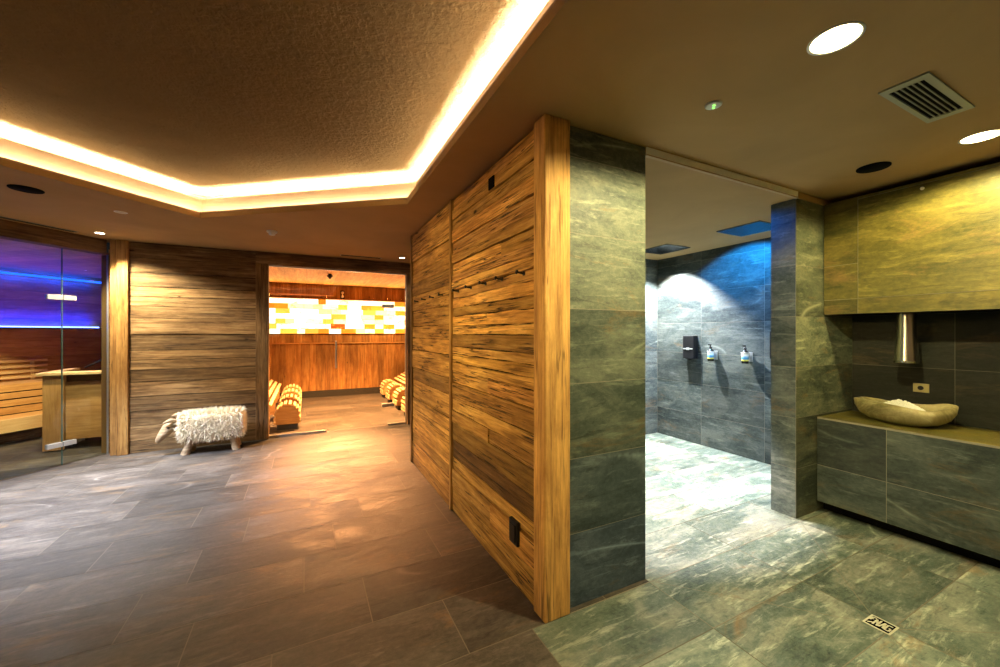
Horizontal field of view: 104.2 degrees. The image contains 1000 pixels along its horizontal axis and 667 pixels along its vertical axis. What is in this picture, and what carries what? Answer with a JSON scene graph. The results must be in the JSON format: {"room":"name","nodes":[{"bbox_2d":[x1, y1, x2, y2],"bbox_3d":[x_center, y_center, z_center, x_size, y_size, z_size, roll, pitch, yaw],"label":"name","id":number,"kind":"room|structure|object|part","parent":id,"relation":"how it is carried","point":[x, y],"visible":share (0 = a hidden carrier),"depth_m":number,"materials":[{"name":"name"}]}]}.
{"room":"spa sauna area","nodes":[
{"label":"spa sauna area","id":0,"kind":"room"},
{"bbox_2d":[0,267,100,381],"bbox_3d":[-7.502,0.252,4.573,0.160,2.457,4.820,0,0,11],"label":"wall","id":1,"kind":"structure","parent":0,"point":[21,294],"depth_m":6.16,"materials":[{"name":"brown wood"}]},
{"bbox_2d":[0,326,98,327],"bbox_3d":[-7.484,-0.089,4.560,0.030,0.018,4.600,0,0,11],"label":"light strip","id":2,"kind":"object","parent":1,"relation":"attached to","point":[0,326],"visible":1,"depth_m":6.22,"materials":[{"name":"white plastic"}]},
{"bbox_2d":[0,271,100,283],"bbox_3d":[-7.497,-0.878,4.588,0.055,0.030,4.650,0,0,11],"label":"light strip","id":3,"kind":"object","parent":1,"relation":"attached to","point":[1,272],"visible":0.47,"depth_m":6.15,"materials":[{"name":"blue plastic"}]},
{"bbox_2d":[0,239,109,277],"bbox_3d":[-6.288,-0.973,4.422,2.620,0.030,5.197,0,0,11],"label":"ceiling","id":4,"kind":"structure","parent":0,"point":[13,254],"depth_m":5.10,"materials":[{"name":"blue wood"}]},
{"bbox_2d":[110,240,409,455],"bbox_3d":[-3.052,0.183,5.559,3.715,2.597,0.205,0,0,-27],"label":"wall","id":5,"kind":"structure","parent":0,"point":[189,325],"depth_m":5.01,"materials":[{"name":"brown wood"}]},
{"bbox_2d":[0,219,106,253],"bbox_3d":[-5.099,-1.032,3.275,0.160,0.167,2.910,0,0,11],"label":"trim","id":6,"kind":"structure","parent":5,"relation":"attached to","point":[9,230],"depth_m":4.19,"materials":[{"name":"brown wood"}]},
{"bbox_2d":[62,248,109,464],"bbox_3d":[-5.122,0.267,3.386,0.135,2.430,3.020,0,0,11],"label":"window","id":7,"kind":"structure","parent":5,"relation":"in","point":[107,256],"depth_m":4.78,"materials":[{"name":"clear glass"}]},
{"bbox_2d":[45,249,76,464],"bbox_3d":[-4.939,0.269,3.997,0.044,2.403,0.910,0,0,11],"label":"door","id":8,"kind":"structure","parent":7,"relation":"attached to","point":[61,297],"depth_m":4.32,"materials":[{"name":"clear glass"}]},
{"bbox_3d":[-4.687,0.183,4.748,0.065,2.597,0.150,0,0,-27],"label":"corner post","id":9,"kind":"part","parent":5,"relation":"part of","materials":[{"name":"brown wood"}]},
{"bbox_3d":[-4.600,0.183,4.772,0.108,2.597,0.185,0,0,-27],"label":"corner post","id":10,"kind":"part","parent":5,"relation":"part of","materials":[{"name":"brown wood"}]},
{"bbox_3d":[-3.320,0.267,5.440,0.150,2.430,0.178,0,0,-27],"label":"door post","id":11,"kind":"part","parent":5,"relation":"part of","materials":[{"name":"brown wood"}]},
{"bbox_2d":[269,265,405,437],"bbox_3d":[-2.388,0.266,5.905,1.926,2.432,0.032,0,0,-27],"label":"door frame","id":12,"kind":"structure","parent":5,"relation":"in","point":[396,423],"depth_m":5.93,"materials":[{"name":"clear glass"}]},
{"bbox_2d":[335,304,393,406],"bbox_3d":[-2.134,0.274,6.005,0.985,2.400,0.078,0,0,-28],"label":"door","id":13,"kind":"structure","parent":5,"relation":"in","point":[383,305],"depth_m":6.16,"materials":[{"name":"clear glass"}]},
{"bbox_3d":[-2.457,0.327,5.828,0.023,0.410,0.067,0,0,-27],"label":"pull handle","id":14,"kind":"part","parent":13,"relation":"part of","materials":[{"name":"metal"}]},
{"bbox_3d":[-1.463,0.267,6.371,0.145,2.430,0.178,0,0,-27],"label":"door post","id":15,"kind":"part","parent":5,"relation":"part of","materials":[{"name":"brown wood"}]},
{"bbox_2d":[0,0,548,198],"bbox_3d":[-1.746,-1.371,1.134,4.215,0.195,6.513,0,0,-27],"label":"ceiling","id":16,"kind":"structure","parent":0,"point":[201,99],"depth_m":2.19,"materials":[{"name":"paint"}]},
{"bbox_2d":[269,282,404,392],"bbox_3d":[-3.800,0.107,9.142,5.600,2.750,0.170,0,0,-27],"label":"wall","id":17,"kind":"structure","parent":0,"point":[307,361],"depth_m":9.08,"materials":[{"name":"brown wood"}]},
{"bbox_2d":[280,387,380,397],"bbox_3d":[-3.789,1.407,9.121,5.400,0.150,0.015,0,0,-27],"label":"baseboard","id":18,"kind":"structure","parent":17,"relation":"attached to","point":[353,391],"depth_m":9.13,"materials":[{"name":"brown wood"}]},
{"bbox_2d":[269,298,404,333],"bbox_3d":[-3.792,-0.367,9.097,5.421,0.782,0.046,0,0,-27],"label":"brick panel","id":19,"kind":"object","parent":17,"relation":"attached to","point":[311,316],"visible":0.48,"depth_m":9.04,"materials":[{"name":"brick"}]},
{"bbox_3d":[-3.784,-0.300,9.110,5.400,1.115,0.100,0,0,-27],"label":"cornice","id":20,"kind":"part","parent":17,"relation":"part of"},
{"bbox_2d":[340,290,343,298],"bbox_3d":[-3.696,-0.888,9.124,0.090,0.200,0.093,0,0,-27],"label":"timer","id":21,"kind":"object","parent":17,"relation":"attached to","point":[341,291],"visible":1,"depth_m":9.12,"materials":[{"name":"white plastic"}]},
{"bbox_2d":[410,114,569,622],"bbox_3d":[-0.328,0.183,3.267,0.178,2.597,2.810,0,0,-27],"label":"wall timber partition","id":22,"kind":"structure","parent":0,"point":[490,363],"depth_m":2.41,"materials":[{"name":"brown wood"}]},
{"bbox_2d":[488,175,494,190],"bbox_3d":[-0.054,-0.981,2.551,0.013,0.075,0.080,0,0,-27],"label":"box","id":23,"kind":"object","parent":22,"relation":"attached to","point":[491,181],"visible":1,"depth_m":2.54,"materials":[{"name":"black"}]},
{"bbox_2d":[509,516,519,546],"bbox_3d":[0.081,1.157,2.261,0.029,0.140,0.100,0,0,-27],"label":"wall socket","id":24,"kind":"object","parent":22,"relation":"attached to","point":[514,525],"visible":1,"depth_m":2.23,"materials":[{"name":"black plastic"}]},
{"bbox_2d":[515,270,524,275],"bbox_3d":[0.111,-0.335,2.181,0.052,0.029,0.026,0,0,-27],"label":"coat hook","id":25,"kind":"object","parent":22,"relation":"attached to","point":[516,271],"visible":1,"depth_m":2.18,"materials":[{"name":"black metal"}]},
{"bbox_3d":[0.274,0.183,2.060,0.160,2.597,0.113,0,0,-27],"label":"corner post","id":26,"kind":"part","parent":22,"relation":"part of","materials":[{"name":"brown wood"}]},
{"bbox_2d":[0,393,999,666],"bbox_3d":[-2.474,1.542,3.038,11.500,0.121,12.250,0,0,-27],"label":"floor","id":27,"kind":"structure","parent":0,"point":[332,547],"depth_m":2.37,"materials":[{"name":"tile"}]},
{"bbox_2d":[0,358,47,443],"bbox_3d":[-7.018,0.942,4.237,0.919,1.080,4.250,0,0,11],"label":"bench","id":28,"kind":"object","parent":27,"relation":"on","point":[20,401],"visible":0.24,"depth_m":5.43,"materials":[{"name":"brown wood"}]},
{"bbox_2d":[36,368,100,451],"bbox_3d":[-5.469,0.982,5.262,0.803,0.970,0.790,0,0,-27],"label":"enclosure","id":29,"kind":"object","parent":27,"relation":"on","point":[81,389],"visible":0.81,"depth_m":4.92,"materials":[{"name":"brown wood"}]},
{"bbox_3d":[-5.547,1.000,4.834,0.185,0.935,0.035,0,0,-27],"label":"corner panel","id":30,"kind":"part","parent":29,"relation":"part of","materials":[{"name":"brown wood"}]},
{"bbox_3d":[-5.469,0.514,5.262,0.803,0.035,0.790,0,0,-27],"label":"rail","id":31,"kind":"part","parent":29,"relation":"part of","materials":[{"name":"beige wood"}]},
{"bbox_3d":[-5.241,0.987,5.032,0.540,0.730,0.025,0,0,-27],"label":"panel","id":32,"kind":"part","parent":29,"relation":"part of","materials":[{"name":"brown wood"}]},
{"bbox_3d":[-5.251,0.577,5.053,0.540,0.090,0.020,0,0,-27],"label":"shadow rail","id":33,"kind":"part","parent":29,"relation":"part of","materials":[{"name":"brown wood"}]},
{"bbox_2d":[72,360,100,445],"bbox_3d":[-5.506,0.867,5.345,0.459,1.230,0.452,0,0,-27],"label":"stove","id":34,"kind":"object","parent":27,"relation":"on","point":[98,360],"visible":0.02,"depth_m":5.45,"materials":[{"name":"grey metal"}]},
{"bbox_3d":[-5.625,0.517,5.525,0.408,0.530,0.024,0,0,-27],"label":"guard rail","id":35,"kind":"part","parent":34,"relation":"part of","materials":[{"name":"grey metal"}]},
{"bbox_2d":[155,405,248,455],"bbox_3d":[-3.697,1.211,4.871,0.931,0.568,0.404,0,0,-27],"label":"stool","id":36,"kind":"object","parent":27,"relation":"on","point":[194,425],"visible":1,"depth_m":4.78,"materials":[{"name":"beige"}]},
{"bbox_3d":[-3.793,1.359,4.732,0.147,0.272,0.094,0,0,-27],"label":"leg","id":37,"kind":"part","parent":36,"relation":"part of","materials":[{"name":"beige wood"}]},
{"bbox_3d":[-3.865,1.359,4.897,0.128,0.265,0.094,0,0,-27],"label":"leg","id":38,"kind":"part","parent":36,"relation":"part of","materials":[{"name":"brown wood"}]},
{"bbox_3d":[-3.377,1.359,4.941,0.138,0.268,0.094,0,0,-27],"label":"leg","id":39,"kind":"part","parent":36,"relation":"part of","materials":[{"name":"beige wood"}]},
{"bbox_2d":[269,380,280,429],"bbox_3d":[-4.526,1.028,6.876,1.031,0.908,2.750,0,0,-27],"label":"recliner","id":40,"kind":"object","parent":27,"relation":"on","point":[274,390],"visible":0.17,"depth_m":7.02,"materials":[{"name":"brown wood"}]},
{"bbox_3d":[-4.513,1.042,6.815,1.000,0.880,0.030,0,0,-27],"label":"panel","id":41,"kind":"part","parent":40,"relation":"part of","materials":[{"name":"brown wood"}]},
{"bbox_3d":[-5.095,1.042,7.978,1.000,0.880,0.030,0,0,-27],"label":"panel","id":42,"kind":"part","parent":40,"relation":"part of","materials":[{"name":"brown wood"}]},
{"bbox_2d":[274,400,300,429],"bbox_3d":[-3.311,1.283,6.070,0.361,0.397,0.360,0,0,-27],"label":"lounge chair","id":43,"kind":"object","parent":27,"relation":"on","point":[287,415],"visible":1,"depth_m":5.94,"materials":[{"name":"brown wood"}]},
{"bbox_3d":[-3.245,1.252,5.938,0.316,0.290,0.025,0,0,-27],"label":"panel","id":44,"kind":"part","parent":43,"relation":"part of","materials":[{"name":"brown wood"}]},
{"bbox_2d":[277,394,300,407],"bbox_3d":[-3.647,1.283,6.740,0.361,0.397,0.360,0,0,-27],"label":"lounger footrest","id":45,"kind":"object","parent":27,"relation":"on","point":[287,397],"visible":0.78,"depth_m":6.64,"materials":[{"name":"brown wood"}]},
{"bbox_3d":[-3.581,1.252,6.608,0.316,0.290,0.025,0,0,-27],"label":"panel","id":46,"kind":"part","parent":45,"relation":"part of","materials":[{"name":"brown wood"}]},
{"bbox_2d":[280,388,301,404],"bbox_3d":[-3.983,1.283,7.411,0.361,0.397,0.360,0,0,-27],"label":"lounger footrest","id":47,"kind":"object","parent":27,"relation":"on","point":[294,392],"visible":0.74,"depth_m":7.32,"materials":[{"name":"brown wood"}]},
{"bbox_3d":[-3.917,1.252,7.279,0.316,0.290,0.025,0,0,-27],"label":"panel","id":48,"kind":"part","parent":47,"relation":"part of","materials":[{"name":"brown wood"}]},
{"bbox_2d":[282,384,301,395],"bbox_3d":[-4.311,1.283,8.063,0.361,0.397,0.360,0,0,-27],"label":"lounger footrest","id":49,"kind":"object","parent":27,"relation":"on","point":[290,386],"visible":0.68,"depth_m":7.97,"materials":[{"name":"brown wood"}]},
{"bbox_2d":[380,379,394,397],"bbox_3d":[-2.549,1.283,8.946,0.361,0.397,0.360,0,0,-27],"label":"lounger footrest","id":50,"kind":"object","parent":27,"relation":"on","point":[386,382],"visible":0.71,"depth_m":8.80,"materials":[{"name":"brown wood"}]},
{"bbox_3d":[-2.483,1.252,8.814,0.316,0.290,0.025,0,0,-27],"label":"panel","id":51,"kind":"part","parent":50,"relation":"part of","materials":[{"name":"brown wood"}]},
{"bbox_2d":[386,382,402,402],"bbox_3d":[-2.222,1.283,8.293,0.361,0.397,0.360,0,0,-27],"label":"lounger footrest","id":52,"kind":"object","parent":27,"relation":"on","point":[391,388],"visible":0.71,"depth_m":8.13,"materials":[{"name":"brown wood"}]},
{"bbox_3d":[-2.156,1.252,8.162,0.316,0.290,0.025,0,0,-27],"label":"panel","id":53,"kind":"part","parent":52,"relation":"part of","materials":[{"name":"brown wood"}]},
{"bbox_2d":[393,387,404,409],"bbox_3d":[-1.886,1.283,7.623,0.361,0.397,0.360,0,0,-27],"label":"lounger footrest","id":54,"kind":"object","parent":27,"relation":"on","point":[399,393],"visible":0.52,"depth_m":7.45,"materials":[{"name":"brown wood"}]},
{"bbox_3d":[-1.820,1.252,7.491,0.316,0.290,0.025,0,0,-27],"label":"panel","id":55,"kind":"part","parent":54,"relation":"part of","materials":[{"name":"brown wood"}]},
{"bbox_2d":[394,372,404,386],"bbox_3d":[-1.487,1.028,8.399,1.031,0.908,2.750,0,0,-27],"label":"recliner","id":56,"kind":"object","parent":27,"relation":"on","point":[401,379],"visible":0.09,"depth_m":9.28,"materials":[{"name":"brown wood"}]},
{"bbox_3d":[-2.029,1.042,9.515,1.000,0.880,0.030,0,0,-27],"label":"panel","id":57,"kind":"part","parent":56,"relation":"part of","materials":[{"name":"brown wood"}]},
{"bbox_2d":[401,394,404,414],"bbox_3d":[-1.550,1.283,6.953,0.361,0.397,0.360,0,0,-27],"label":"lounger footrest","id":58,"kind":"object","parent":27,"relation":"on","point":[403,397],"visible":0.17,"depth_m":6.94,"materials":[{"name":"brown wood"}]},
{"bbox_2d":[570,126,644,607],"bbox_3d":[0.015,0.185,3.407,0.579,2.594,2.682,0,0,-27],"label":"wall pier","id":59,"kind":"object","parent":27,"relation":"on","point":[607,174],"visible":0.38,"depth_m":2.20,"materials":[{"name":"tile"}]},
{"bbox_2d":[863,614,898,634],"bbox_3d":[1.930,1.482,1.973,0.108,0.003,0.106,0,0,-27],"label":"floor drain","id":60,"kind":"object","parent":27,"relation":"on","point":[872,620],"visible":1,"depth_m":1.97,"materials":[{"name":"silver metal"}]},
{"bbox_2d":[817,410,999,567],"bbox_3d":[3.772,1.089,1.619,0.605,0.785,3.895,0,0,-27],"label":"vanity cabinet","id":61,"kind":"object","parent":27,"relation":"on","point":[937,486],"visible":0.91,"depth_m":2.73,"materials":[{"name":"grey"}]},
{"bbox_2d":[854,397,958,426],"bbox_3d":[3.076,0.606,2.970,0.350,0.182,0.559,0,0,-27],"label":"stone bowl","id":62,"kind":"object","parent":61,"relation":"on","point":[934,414],"visible":0.98,"depth_m":2.88,"materials":[{"name":"beige stone"}]},
{"bbox_2d":[884,399,924,410],"bbox_3d":[3.080,0.557,2.993,0.213,0.090,0.320,0,0,-27],"label":"crushed ice","id":63,"kind":"object","parent":62,"relation":"in","point":[904,403],"visible":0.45,"depth_m":2.95,"materials":[{"name":"white ice"}]},
{"bbox_2d":[0,0,999,288],"bbox_3d":[-1.587,-1.218,3.444,9.550,0.230,12.180,0,0,-27],"label":"ceiling","id":64,"kind":"structure","parent":0,"point":[644,73],"depth_m":2.05,"materials":[{"name":"paint"}]},
{"bbox_2d":[7,184,44,193],"bbox_3d":[-3.688,-1.113,3.028,0.190,0.009,0.190,0,0,-27],"label":"ceiling speaker","id":65,"kind":"object","parent":64,"relation":"attached to","point":[21,188],"visible":1,"depth_m":3.02,"materials":[{"name":"black"}]},
{"bbox_2d":[0,216,76,232],"bbox_3d":[-4.874,-1.115,3.508,0.070,0.006,1.674,0,0,11],"label":"ceiling vent","id":66,"kind":"object","parent":64,"relation":"in","point":[0,216],"visible":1,"depth_m":4.01,"materials":[{"name":"grey paint"}]},
{"bbox_2d":[267,230,276,235],"bbox_3d":[-2.511,-1.094,4.285,0.104,0.048,0.104,0,0,-27],"label":"smoke detector","id":67,"kind":"object","parent":64,"relation":"attached to","point":[271,232],"visible":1,"depth_m":4.26,"materials":[{"name":"white plastic"}]},
{"bbox_2d":[340,254,381,258],"bbox_3d":[-2.041,-1.115,5.722,0.580,0.006,0.070,0,0,-27],"label":"ceiling vent","id":68,"kind":"object","parent":64,"relation":"in","point":[340,254],"visible":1,"depth_m":5.70,"materials":[{"name":"grey paint"}]},
{"bbox_2d":[705,100,721,109],"bbox_3d":[1.046,-1.112,1.907,0.076,0.012,0.076,0,0,-27],"label":"recessed light","id":69,"kind":"object","parent":64,"relation":"in","point":[714,104],"visible":1,"depth_m":1.90,"materials":[{"name":"white plastic"}]},
{"bbox_2d":[807,21,865,55],"bbox_3d":[1.277,-1.116,1.481,0.172,0.004,0.172,0,0,-27],"label":"recessed light","id":70,"kind":"object","parent":64,"relation":"in","point":[833,39],"visible":1,"depth_m":1.48,"materials":[{"name":"white plastic"}]},
{"bbox_2d":[856,161,891,173],"bbox_3d":[2.524,-1.113,2.630,0.176,0.009,0.176,0,0,-27],"label":"ceiling speaker","id":71,"kind":"object","parent":64,"relation":"attached to","point":[873,167],"visible":1,"depth_m":2.62,"materials":[{"name":"black"}]},
{"bbox_2d":[878,71,974,122],"bbox_3d":[2.052,-1.114,1.865,0.570,0.008,0.165,0,0,-27],"label":"ceiling vent","id":72,"kind":"object","parent":64,"relation":"in","point":[925,96],"visible":1,"depth_m":1.85,"materials":[{"name":"grey metal"}]},
{"bbox_2d":[958,129,999,143],"bbox_3d":[2.746,-1.116,2.221,0.172,0.004,0.172,0,0,-27],"label":"recessed light","id":73,"kind":"object","parent":64,"relation":"in","point":[989,134],"visible":1,"depth_m":2.22,"materials":[{"name":"white plastic"}]},
{"bbox_2d":[645,259,656,434],"bbox_3d":[1.034,0.184,5.189,2.840,2.595,0.150,0,0,-27],"label":"wall","id":74,"kind":"structure","parent":0,"point":[650,265],"depth_m":5.69,"materials":[{"name":"tile"}]},
{"bbox_2d":[657,237,770,464],"bbox_3d":[2.880,0.184,4.811,0.140,2.595,2.580,0,0,-27],"label":"wall","id":75,"kind":"structure","parent":0,"point":[721,296],"depth_m":4.92,"materials":[{"name":"tile"}]},
{"bbox_2d":[683,336,697,359],"bbox_3d":[2.544,0.204,5.213,0.097,0.325,0.170,0,0,-27],"label":"wall dispenser","id":76,"kind":"object","parent":75,"relation":"attached to","point":[690,343],"visible":1,"depth_m":5.16,"materials":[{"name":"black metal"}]},
{"bbox_2d":[707,351,717,359],"bbox_3d":[2.680,0.287,4.930,0.107,0.110,0.097,0,0,-27],"label":"holder","id":77,"kind":"object","parent":75,"relation":"attached to","point":[715,352],"visible":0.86,"depth_m":4.91,"materials":[{"name":"metal"}]},
{"bbox_2d":[707,344,713,360],"bbox_3d":[2.671,0.256,4.930,0.076,0.212,0.076,0,0,22],"label":"soap bottle","id":78,"kind":"object","parent":77,"relation":"in","point":[710,355],"visible":0.94,"depth_m":4.91,"materials":[{"name":"white plastic"}]},
{"bbox_3d":[2.733,0.287,4.932,0.012,0.110,0.052,0,0,-27],"label":"plate","id":79,"kind":"part","parent":77,"relation":"part of","materials":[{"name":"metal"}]},
{"bbox_2d":[741,352,752,361],"bbox_3d":[2.873,0.287,4.546,0.107,0.110,0.097,0,0,-27],"label":"holder","id":80,"kind":"object","parent":75,"relation":"attached to","point":[750,353],"visible":0.78,"depth_m":4.54,"materials":[{"name":"metal"}]},
{"bbox_2d":[741,345,748,363],"bbox_3d":[2.864,0.256,4.545,0.076,0.212,0.076,0,0,22],"label":"soap bottle","id":81,"kind":"object","parent":80,"relation":"in","point":[745,355],"visible":1,"depth_m":4.52,"materials":[{"name":"white plastic"}]},
{"bbox_3d":[2.925,0.287,4.547,0.012,0.110,0.052,0,0,-27],"label":"plate","id":82,"kind":"part","parent":80,"relation":"part of","materials":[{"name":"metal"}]},
{"bbox_2d":[645,147,833,259],"bbox_3d":[1.606,-1.089,4.043,2.825,0.054,2.410,0,0,-27],"label":"ceiling","id":83,"kind":"structure","parent":0,"point":[687,201],"depth_m":3.22,"materials":[{"name":"paint"}]},
{"bbox_2d":[645,244,690,254],"bbox_3d":[2.092,-1.062,4.975,0.420,0.017,0.460,0,0,-27],"label":"shower head","id":84,"kind":"object","parent":83,"relation":"attached to","point":[666,248],"visible":0.98,"depth_m":4.93},
{"bbox_2d":[716,220,770,236],"bbox_3d":[2.567,-1.062,3.994,0.430,0.017,0.440,0,0,-27],"label":"shower head","id":85,"kind":"object","parent":83,"relation":"attached to","point":[759,226],"visible":0.96,"depth_m":3.99},
{"bbox_2d":[771,199,851,518],"bbox_3d":[2.906,0.184,3.476,1.330,2.595,0.190,0,0,-27],"label":"wall pillar","id":86,"kind":"structure","parent":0,"point":[811,350],"depth_m":3.19,"materials":[{"name":"tile"}]},
{"bbox_2d":[852,312,999,430],"bbox_3d":[4.232,0.277,1.847,0.418,0.850,3.910,0,0,-27],"label":"wall","id":87,"kind":"structure","parent":0,"point":[959,353],"depth_m":3.01,"materials":[{"name":"tile"}]},
{"bbox_2d":[824,162,999,315],"bbox_3d":[4.009,-0.611,1.733,0.919,0.925,3.905,0,0,-27],"label":"wall cabinet","id":88,"kind":"object","parent":87,"relation":"attached to","point":[935,249],"visible":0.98,"depth_m":2.77,"materials":[{"name":"yellow"}]},
{"bbox_2d":[893,313,919,363],"bbox_3d":[3.114,0.040,2.982,0.144,0.385,0.144,0,0,-27],"label":"faucet","id":89,"kind":"object","parent":88,"relation":"hanging from","point":[906,350],"visible":0.92,"depth_m":2.94,"materials":[{"name":"silver metal"}]},
{"bbox_2d":[913,383,928,392],"bbox_3d":[3.358,0.442,3.104,0.017,0.070,0.090,0,0,-27],"label":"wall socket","id":90,"kind":"object","parent":87,"relation":"attached to","point":[917,387],"visible":1,"depth_m":3.10,"materials":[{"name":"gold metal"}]}
]}

